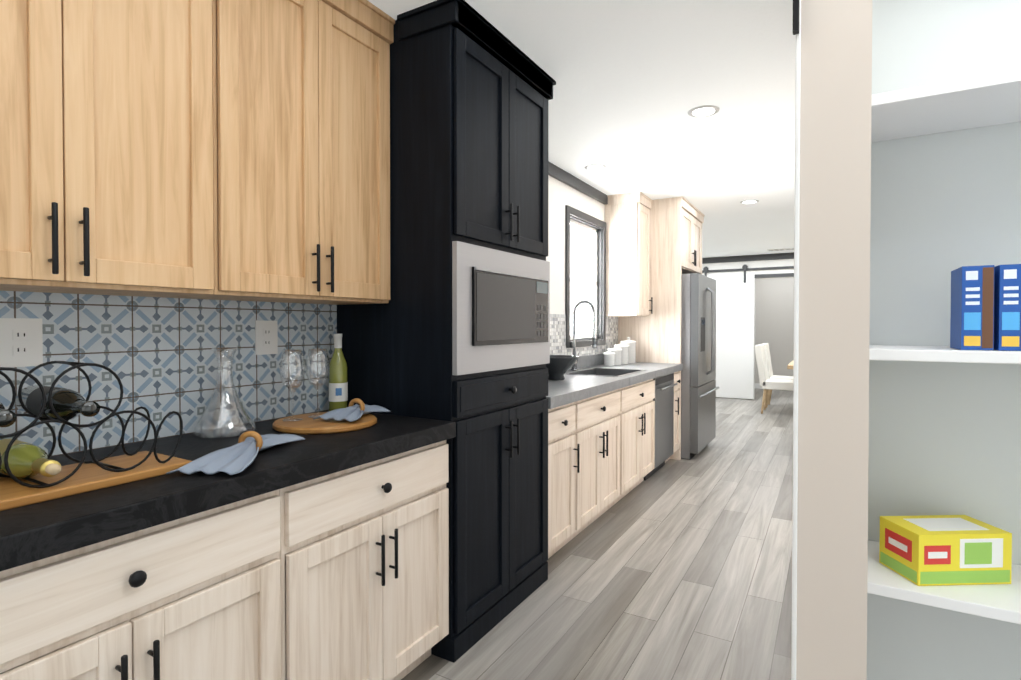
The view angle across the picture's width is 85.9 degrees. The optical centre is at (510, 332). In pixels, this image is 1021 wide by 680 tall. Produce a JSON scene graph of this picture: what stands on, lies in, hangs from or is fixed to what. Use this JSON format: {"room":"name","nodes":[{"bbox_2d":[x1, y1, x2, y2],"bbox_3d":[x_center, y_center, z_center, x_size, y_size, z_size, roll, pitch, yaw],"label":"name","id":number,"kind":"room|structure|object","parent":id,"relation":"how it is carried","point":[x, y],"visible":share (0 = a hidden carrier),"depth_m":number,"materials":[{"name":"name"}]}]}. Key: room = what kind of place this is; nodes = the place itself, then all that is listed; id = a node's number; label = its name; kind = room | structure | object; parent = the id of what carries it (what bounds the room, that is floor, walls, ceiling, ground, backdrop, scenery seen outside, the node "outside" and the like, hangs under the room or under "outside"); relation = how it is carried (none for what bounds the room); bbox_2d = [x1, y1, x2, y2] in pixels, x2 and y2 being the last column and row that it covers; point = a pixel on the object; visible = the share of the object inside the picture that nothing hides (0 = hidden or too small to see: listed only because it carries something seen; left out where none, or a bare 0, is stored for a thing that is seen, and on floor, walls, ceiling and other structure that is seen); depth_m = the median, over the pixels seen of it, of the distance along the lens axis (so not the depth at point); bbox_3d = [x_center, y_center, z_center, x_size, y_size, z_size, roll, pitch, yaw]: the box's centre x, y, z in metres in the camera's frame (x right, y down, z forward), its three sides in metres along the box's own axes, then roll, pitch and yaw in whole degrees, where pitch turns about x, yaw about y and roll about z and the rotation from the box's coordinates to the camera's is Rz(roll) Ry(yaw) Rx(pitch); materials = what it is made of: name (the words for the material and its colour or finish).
{"room":"kitchen","nodes":[
{"label":"kitchen","id":0,"kind":"room"},
{"bbox_2d":[546,175,604,313],"bbox_3d":[-0.573,-0.007,2.800,0.100,2.500,8.420,0,1,30],"label":"wall","id":1,"kind":"structure","parent":0,"point":[561,195],"depth_m":4.33,"materials":[{"name":"paint"}]},
{"bbox_2d":[0,0,213,296],"bbox_3d":[-1.155,-0.673,1.336,0.363,1.130,0.728,0,1,30],"label":"upper cabinet","id":2,"kind":"object","parent":1,"relation":"attached to","point":[106,147],"visible":1,"depth_m":1.35,"materials":[{"name":"brown wood"}]},
{"bbox_2d":[0,291,336,455],"bbox_3d":[-1.680,0.124,0.804,0.010,0.450,3.654,0,1,30],"label":"tile backsplash","id":3,"kind":"structure","parent":1,"relation":"attached to","point":[156,355],"depth_m":1.76,"materials":[{"name":"blue tile"}]},
{"bbox_2d":[0,318,42,366],"bbox_3d":[-1.292,0.025,1.447,0.008,0.128,0.092,0,1,30],"label":"electrical outlet","id":4,"kind":"object","parent":3,"relation":"attached to","point":[21,342],"visible":0.92,"depth_m":1.45,"materials":[{"name":"white plastic"}]},
{"bbox_2d":[255,320,277,354],"bbox_3d":[-0.922,0.017,2.077,0.008,0.128,0.092,0,1,30],"label":"electrical outlet","id":5,"kind":"object","parent":3,"relation":"attached to","point":[266,337],"visible":1,"depth_m":2.07,"materials":[{"name":"white plastic"}]},
{"bbox_2d":[164,0,394,304],"bbox_3d":[-0.786,-0.681,1.966,0.363,1.130,0.728,0,1,30],"label":"upper cabinet","id":6,"kind":"object","parent":1,"relation":"attached to","point":[301,145],"visible":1,"depth_m":1.84,"materials":[{"name":"brown wood"}]},
{"bbox_2d":[548,161,607,204],"bbox_3d":[0.140,-1.232,3.867,0.035,0.080,3.010,0,1,30],"label":"crown molding","id":7,"kind":"structure","parent":1,"relation":"attached to","point":[564,177],"depth_m":4.52,"materials":[{"name":"grey wood"}]},
{"bbox_2d":[550,314,617,355],"bbox_3d":[0.363,0.078,4.292,0.008,0.450,2.825,0,1,30],"label":"backsplash","id":8,"kind":"structure","parent":1,"relation":"attached to","point":[557,334],"depth_m":4.45,"materials":[{"name":"tile"}]},
{"bbox_2d":[565,205,605,347],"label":"window","id":9,"kind":"structure","parent":1,"relation":"in","point":[598,283],"depth_m":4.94,"materials":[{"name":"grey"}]},
{"bbox_2d":[604,191,652,316],"bbox_3d":[1.134,-0.725,5.241,0.363,1.130,0.389,0,1,30],"label":"upper cabinet","id":10,"kind":"object","parent":1,"relation":"attached to","point":[627,218],"visible":1,"depth_m":5.11,"materials":[{"name":"brown wood"}]},
{"bbox_2d":[368,0,795,257],"bbox_3d":[1.464,-1.314,5.170,7.000,0.050,14.600,0,1,30],"label":"ceiling","id":11,"kind":"structure","parent":0,"point":[636,81],"depth_m":2.95,"materials":[{"name":"paint"}]},
{"bbox_2d":[584,164,606,170],"bbox_3d":[0.657,-1.274,4.229,0.174,0.004,0.174,0,1,30],"label":"recessed light","id":12,"kind":"object","parent":11,"relation":"in","point":[594,167],"visible":1,"depth_m":4.22,"materials":[{"name":"grey"}]},
{"bbox_2d":[688,105,719,116],"bbox_3d":[1.099,-1.260,3.124,0.174,0.004,0.174,0,1,30],"label":"recessed light","id":13,"kind":"object","parent":11,"relation":"in","point":[705,111],"visible":1,"depth_m":3.12,"materials":[{"name":"grey"}]},
{"bbox_2d":[740,200,758,203],"bbox_3d":[2.353,-1.290,5.403,0.174,0.004,0.174,0,1,30],"label":"recessed light","id":14,"kind":"object","parent":11,"relation":"in","point":[749,201],"visible":1,"depth_m":5.38,"materials":[{"name":"grey"}]},
{"bbox_2d":[767,248,793,250],"bbox_3d":[4.411,-1.331,8.717,0.600,0.010,0.200,0,1,30],"label":"ceiling vent","id":15,"kind":"object","parent":11,"relation":"in","point":[782,249],"visible":0.69,"depth_m":8.73,"materials":[{"name":"white metal"}]},
{"bbox_2d":[401,388,792,679],"bbox_3d":[1.464,1.236,5.204,7.000,0.050,14.600,0,1,30],"label":"floor","id":16,"kind":"structure","parent":0,"point":[672,569],"depth_m":2.71,"materials":[{"name":"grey wood"}]},
{"bbox_2d":[0,489,280,679],"bbox_3d":[-1.030,0.833,1.283,0.653,0.860,0.728,0,1,30],"label":"base cabinet","id":17,"kind":"object","parent":16,"relation":"on","point":[197,596],"visible":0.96,"depth_m":1.18,"materials":[{"name":"brown wood"}]},
{"bbox_2d":[0,410,455,571],"bbox_3d":[-1.035,0.372,1.278,0.643,0.059,2.188,0,1,30],"label":"countertop","id":18,"kind":"structure","parent":17,"relation":"on","point":[30,533],"depth_m":1.29,"materials":[{"name":"black stone"}]},
{"bbox_2d":[0,361,191,510],"bbox_3d":[-1.219,0.208,0.978,0.320,0.278,1.120,0,1,30],"label":"wine rack","id":19,"kind":"object","parent":18,"relation":"on","point":[31,474],"visible":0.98,"depth_m":1.22,"materials":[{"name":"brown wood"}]},
{"bbox_2d":[193,347,255,437],"bbox_3d":[-0.952,0.192,1.830,0.188,0.285,0.188,0,1,30],"label":"decanter","id":20,"kind":"object","parent":18,"relation":"on","point":[219,434],"visible":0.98,"depth_m":1.81,"materials":[{"name":"clear glass"}]},
{"bbox_2d":[166,431,304,474],"bbox_3d":[-0.719,0.304,1.506,0.188,0.064,0.408,0,1,2],"label":"napkin","id":21,"kind":"object","parent":18,"relation":"on","point":[240,456],"visible":1,"depth_m":1.40,"materials":[{"name":"fabric"}]},
{"bbox_2d":[273,412,376,433],"bbox_3d":[-0.666,0.322,1.983,0.356,0.021,0.356,0,1,30],"label":"serving board","id":22,"kind":"object","parent":18,"relation":"on","point":[306,425],"visible":0.77,"depth_m":1.88,"materials":[{"name":"brown wood"}]},
{"bbox_2d":[280,349,304,421],"bbox_3d":[-0.775,0.185,1.953,0.084,0.250,0.084,0,1,30],"label":"wine glass","id":23,"kind":"object","parent":22,"relation":"on","point":[298,352],"visible":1,"depth_m":1.94,"materials":[{"name":"clear glass"}]},
{"bbox_2d":[306,349,329,417],"bbox_3d":[-0.710,0.184,2.025,0.084,0.250,0.084,0,1,30],"label":"wine glass","id":24,"kind":"object","parent":22,"relation":"on","point":[309,369],"visible":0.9,"depth_m":2.02,"materials":[{"name":"clear glass"}]},
{"bbox_2d":[313,398,390,421],"bbox_3d":[-0.570,0.274,2.020,0.188,0.065,0.242,0,1,20],"label":"napkin","id":25,"kind":"object","parent":22,"relation":"on","point":[352,412],"visible":1,"depth_m":1.97,"materials":[{"name":"fabric"}]},
{"bbox_2d":[329,334,347,410],"bbox_3d":[-0.710,0.166,2.262,0.075,0.326,0.075,0,1,30],"label":"wine bottle","id":26,"kind":"object","parent":18,"relation":"on","point":[338,386],"visible":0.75,"depth_m":2.23,"materials":[{"name":"green glass"}]},
{"bbox_2d":[279,440,448,679],"bbox_3d":[-0.661,0.824,1.913,0.653,0.860,0.728,0,1,30],"label":"base cabinet","id":27,"kind":"object","parent":16,"relation":"on","point":[364,566],"visible":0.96,"depth_m":1.71,"materials":[{"name":"brown wood"}]},
{"bbox_2d":[337,0,555,662],"bbox_3d":[-0.266,-0.004,2.557,0.673,2.500,0.846,0,1,30],"label":"tall cabinet","id":28,"kind":"object","parent":16,"relation":"on","point":[456,328],"visible":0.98,"depth_m":2.21,"materials":[{"name":"black wood"}]},
{"bbox_2d":[452,241,549,374],"bbox_3d":[-0.004,-0.097,2.402,0.042,0.506,0.786,0,1,30],"label":"microwave","id":29,"kind":"object","parent":28,"relation":"in","point":[501,296],"depth_m":2.30,"materials":[{"name":"metal"}]},
{"bbox_2d":[548,403,579,558],"bbox_3d":[0.025,0.809,3.083,0.653,0.860,0.382,0,1,30],"label":"base cabinet","id":30,"kind":"object","parent":16,"relation":"on","point":[561,476],"visible":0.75,"depth_m":2.95,"materials":[{"name":"brown wood"}]},
{"bbox_2d":[561,389,620,547],"bbox_3d":[0.314,0.802,3.577,0.653,0.860,0.758,0,1,30],"label":"base cabinet","id":31,"kind":"object","parent":16,"relation":"on","point":[596,432],"visible":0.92,"depth_m":3.38,"materials":[{"name":"brown wood"}]},
{"bbox_2d":[608,379,654,508],"bbox_3d":[0.719,0.793,4.267,0.653,0.860,0.838,0,1,30],"label":"base cabinet","id":32,"kind":"object","parent":16,"relation":"on","point":[636,413],"visible":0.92,"depth_m":4.07,"materials":[{"name":"brown wood"}]},
{"bbox_2d":[546,300,682,408],"bbox_3d":[0.639,0.124,4.130,0.643,0.769,2.823,0,1,30],"label":"countertop","id":33,"kind":"structure","parent":32,"relation":"on","point":[576,384],"depth_m":3.93,"materials":[{"name":"grey stone"}]},
{"bbox_2d":[546,355,578,379],"bbox_3d":[0.304,0.233,3.668,0.300,0.155,0.300,0,1,30],"label":"bowl","id":34,"kind":"object","parent":33,"relation":"on","point":[558,366],"visible":0.75,"depth_m":3.58,"materials":[{"name":"grey ceramic"}]},
{"bbox_2d":[570,300,596,370],"bbox_3d":[0.584,0.017,4.350,0.220,0.561,0.084,0,1,30],"label":"faucet","id":35,"kind":"object","parent":33,"relation":"on","point":[574,367],"depth_m":4.35,"materials":[{"name":"silver metal"}]},
{"bbox_2d":[568,354,603,369],"bbox_3d":[0.375,0.253,4.288,0.018,0.100,2.825,0,1,30],"label":"backsplash lip","id":36,"kind":"structure","parent":33,"relation":"on","point":[590,360],"depth_m":4.82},
{"bbox_2d":[565,368,644,376],"bbox_3d":[0.733,0.404,4.253,0.446,0.208,0.676,0,1,30],"label":"sink","id":37,"kind":"object","parent":33,"relation":"in","point":[603,372],"depth_m":4.50,"materials":[{"name":"silver metal"}]},
{"bbox_2d":[603,349,614,365],"bbox_3d":[0.886,0.217,4.926,0.104,0.154,0.104,0,1,30],"label":"canister","id":38,"kind":"object","parent":33,"relation":"on","point":[609,357],"visible":1,"depth_m":4.88,"materials":[{"name":"white ceramic"}]},
{"bbox_2d":[610,345,621,364],"bbox_3d":[0.964,0.200,5.037,0.116,0.184,0.116,0,1,30],"label":"canister","id":39,"kind":"object","parent":33,"relation":"on","point":[618,354],"visible":0.81,"depth_m":4.99,"materials":[{"name":"white ceramic"}]},
{"bbox_2d":[617,341,628,363],"bbox_3d":[1.048,0.183,5.155,0.128,0.214,0.128,0,1,30],"label":"canister","id":40,"kind":"object","parent":33,"relation":"on","point":[625,352],"visible":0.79,"depth_m":5.10,"materials":[{"name":"white ceramic"}]},
{"bbox_2d":[623,337,635,362],"bbox_3d":[1.139,0.164,5.287,0.140,0.249,0.140,0,1,30],"label":"canister","id":41,"kind":"object","parent":33,"relation":"on","point":[632,349],"visible":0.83,"depth_m":5.23,"materials":[{"name":"white ceramic"}]},
{"bbox_2d":[644,373,676,480],"bbox_3d":[1.102,0.786,4.883,0.634,0.858,0.606,0,1,30],"label":"dishwasher","id":42,"kind":"object","parent":16,"relation":"on","point":[663,399],"visible":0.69,"depth_m":4.72,"materials":[{"name":"silver metal"}]},
{"bbox_2d":[618,196,704,459],"bbox_3d":[1.616,-0.047,5.787,0.653,2.500,1.019,0,1,30],"label":"tall cabinet","id":43,"kind":"object","parent":16,"relation":"on","point":[675,239],"visible":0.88,"depth_m":5.29,"materials":[{"name":"brown wood"}]},
{"bbox_2d":[665,371,680,462],"bbox_3d":[1.299,0.780,5.256,0.653,0.860,0.231,0,1,30],"label":"base cabinet","id":44,"kind":"object","parent":16,"relation":"on","point":[676,409],"visible":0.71,"depth_m":5.12,"materials":[{"name":"brown wood"}]},
{"bbox_2d":[681,273,718,459],"bbox_3d":[1.718,0.317,5.720,0.784,1.775,0.907,0,1,30],"label":"refrigerator","id":45,"kind":"object","parent":16,"relation":"on","point":[699,388],"visible":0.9,"depth_m":5.24,"materials":[{"name":"silver metal"}]},
{"bbox_2d":[754,344,792,413],"bbox_3d":[3.918,0.674,8.047,0.586,0.999,0.460,0,1,30],"label":"dining chair","id":46,"kind":"object","parent":16,"relation":"on","point":[767,384],"visible":0.67,"depth_m":7.95,"materials":[{"name":"fabric"}]},
{"bbox_2d":[760,343,792,407],"bbox_3d":[4.247,0.667,8.607,0.586,0.999,0.460,0,1,30],"label":"dining chair","id":47,"kind":"object","parent":16,"relation":"on","point":[769,364],"visible":0.21,"depth_m":8.56,"materials":[{"name":"fabric"}]},
{"bbox_2d":[787,361,792,368],"bbox_3d":[4.507,0.806,7.761,0.940,0.787,2.000,0,1,30],"label":"dining table","id":48,"kind":"object","parent":16,"relation":"on","point":[789,365],"visible":0.02,"depth_m":7.12,"materials":[{"name":"brown wood"}]},
{"bbox_2d":[702,259,793,399],"bbox_3d":[4.067,-0.098,9.630,7.000,2.500,0.100,0,1,30],"label":"wall","id":49,"kind":"structure","parent":0,"point":[753,264],"depth_m":9.50,"materials":[{"name":"paint"}]},
{"bbox_2d":[702,252,793,263],"bbox_3d":[4.035,-1.297,9.558,6.800,0.100,0.030,0,1,30],"label":"crown molding","id":50,"kind":"structure","parent":49,"relation":"attached to","point":[776,256],"depth_m":9.48,"materials":[{"name":"grey"}]},
{"bbox_2d":[702,265,793,282],"bbox_3d":[4.112,-1.026,9.496,2.300,0.320,0.062,0,1,30],"label":"barn door track","id":51,"kind":"object","parent":49,"relation":"attached to","point":[706,270],"visible":0.77,"depth_m":9.50,"materials":[{"name":"grey metal"}]},
{"bbox_2d":[707,274,754,398],"bbox_3d":[3.787,0.061,9.697,0.950,2.158,0.038,0,1,30],"label":"barn door","id":52,"kind":"structure","parent":51,"relation":"hanging from","point":[734,336],"depth_m":9.59,"materials":[{"name":"white paint"}]},
{"bbox_2d":[754,273,793,277],"bbox_3d":[4.595,0.077,9.257,0.930,2.160,0.015,0,1,30],"label":"door frame","id":53,"kind":"structure","parent":49,"relation":"attached to","point":[774,275],"depth_m":9.30,"materials":[{"name":"grey"}]},
{"bbox_2d":[755,277,793,383],"bbox_3d":[5.589,-0.115,10.940,3.300,2.500,0.100,0,1,30],"label":"wall","id":54,"kind":"structure","parent":0,"point":[774,313],"depth_m":11.02,"materials":[{"name":"paint"}]},
{"bbox_2d":[755,383,761,388],"bbox_3d":[5.559,1.086,10.905,3.100,0.100,0.020,0,1,30],"label":"baseboard","id":55,"kind":"structure","parent":54,"relation":"attached to","point":[757,385],"depth_m":11.20,"materials":[{"name":"white paint"}]},
{"bbox_2d":[796,0,871,679],"bbox_3d":[2.082,-0.017,3.550,0.107,2.500,6.000,0,1,30],"label":"wall","id":56,"kind":"structure","parent":0,"point":[834,268],"depth_m":0.96,"materials":[{"name":"beige paint"}]},
{"bbox_2d":[791,0,800,679],"bbox_3d":[0.517,0.016,0.993,0.008,2.500,0.014,0,1,30],"label":"trim","id":57,"kind":"structure","parent":56,"relation":"attached to","point":[796,351],"depth_m":0.99,"materials":[{"name":"white paint"}]},
{"bbox_2d":[793,0,799,34],"bbox_3d":[0.507,-0.608,0.973,0.010,0.150,0.015,0,1,30],"label":"bracket","id":58,"kind":"object","parent":56,"relation":"attached to","point":[796,5],"visible":1,"depth_m":0.97,"materials":[{"name":"black metal"}]},
{"bbox_2d":[867,0,1020,679],"bbox_3d":[1.334,0.013,1.218,0.960,2.500,0.100,0,1,30],"label":"wall","id":59,"kind":"structure","parent":0,"point":[944,438],"depth_m":1.32,"materials":[{"name":"paint"}]},
{"bbox_2d":[867,540,1020,624],"bbox_3d":[1.248,0.548,1.054,0.981,0.024,0.278,0,1,30],"label":"shelf","id":60,"kind":"object","parent":59,"relation":"attached to","point":[1001,602],"depth_m":1.14,"materials":[{"name":"white wood"}]},
{"bbox_2d":[879,515,1011,585],"bbox_3d":[0.959,0.478,1.217,0.206,0.109,0.116,0,1,-3],"label":"box","id":61,"kind":"object","parent":60,"relation":"on","point":[927,550],"visible":1,"depth_m":1.16,"materials":[{"name":"yellow cardboard"}]},
{"bbox_2d":[869,345,1020,363],"bbox_3d":[1.248,0.048,1.048,0.981,0.024,0.278,0,1,30],"label":"shelf","id":62,"kind":"object","parent":59,"relation":"attached to","point":[915,353],"depth_m":1.11,"materials":[{"name":"white wood"}]},
{"bbox_2d":[950,265,994,349],"bbox_3d":[0.962,-0.051,1.146,0.050,0.168,0.120,0,1,30],"label":"box","id":63,"kind":"object","parent":62,"relation":"on","point":[972,311],"visible":1,"depth_m":1.10,"materials":[{"name":"blue cardboard"}]},
{"bbox_2d":[994,264,1020,350],"bbox_3d":[1.012,-0.050,1.116,0.050,0.168,0.120,0,1,30],"label":"box","id":64,"kind":"object","parent":62,"relation":"on","point":[1007,307],"visible":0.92,"depth_m":1.07,"materials":[{"name":"blue cardboard"}]},
{"bbox_2d":[871,68,1020,141],"bbox_3d":[1.248,-0.491,1.040,0.981,0.024,0.278,0,1,30],"label":"shelf","id":65,"kind":"object","parent":59,"relation":"attached to","point":[977,101],"depth_m":1.17,"materials":[{"name":"white wood"}]}
]}

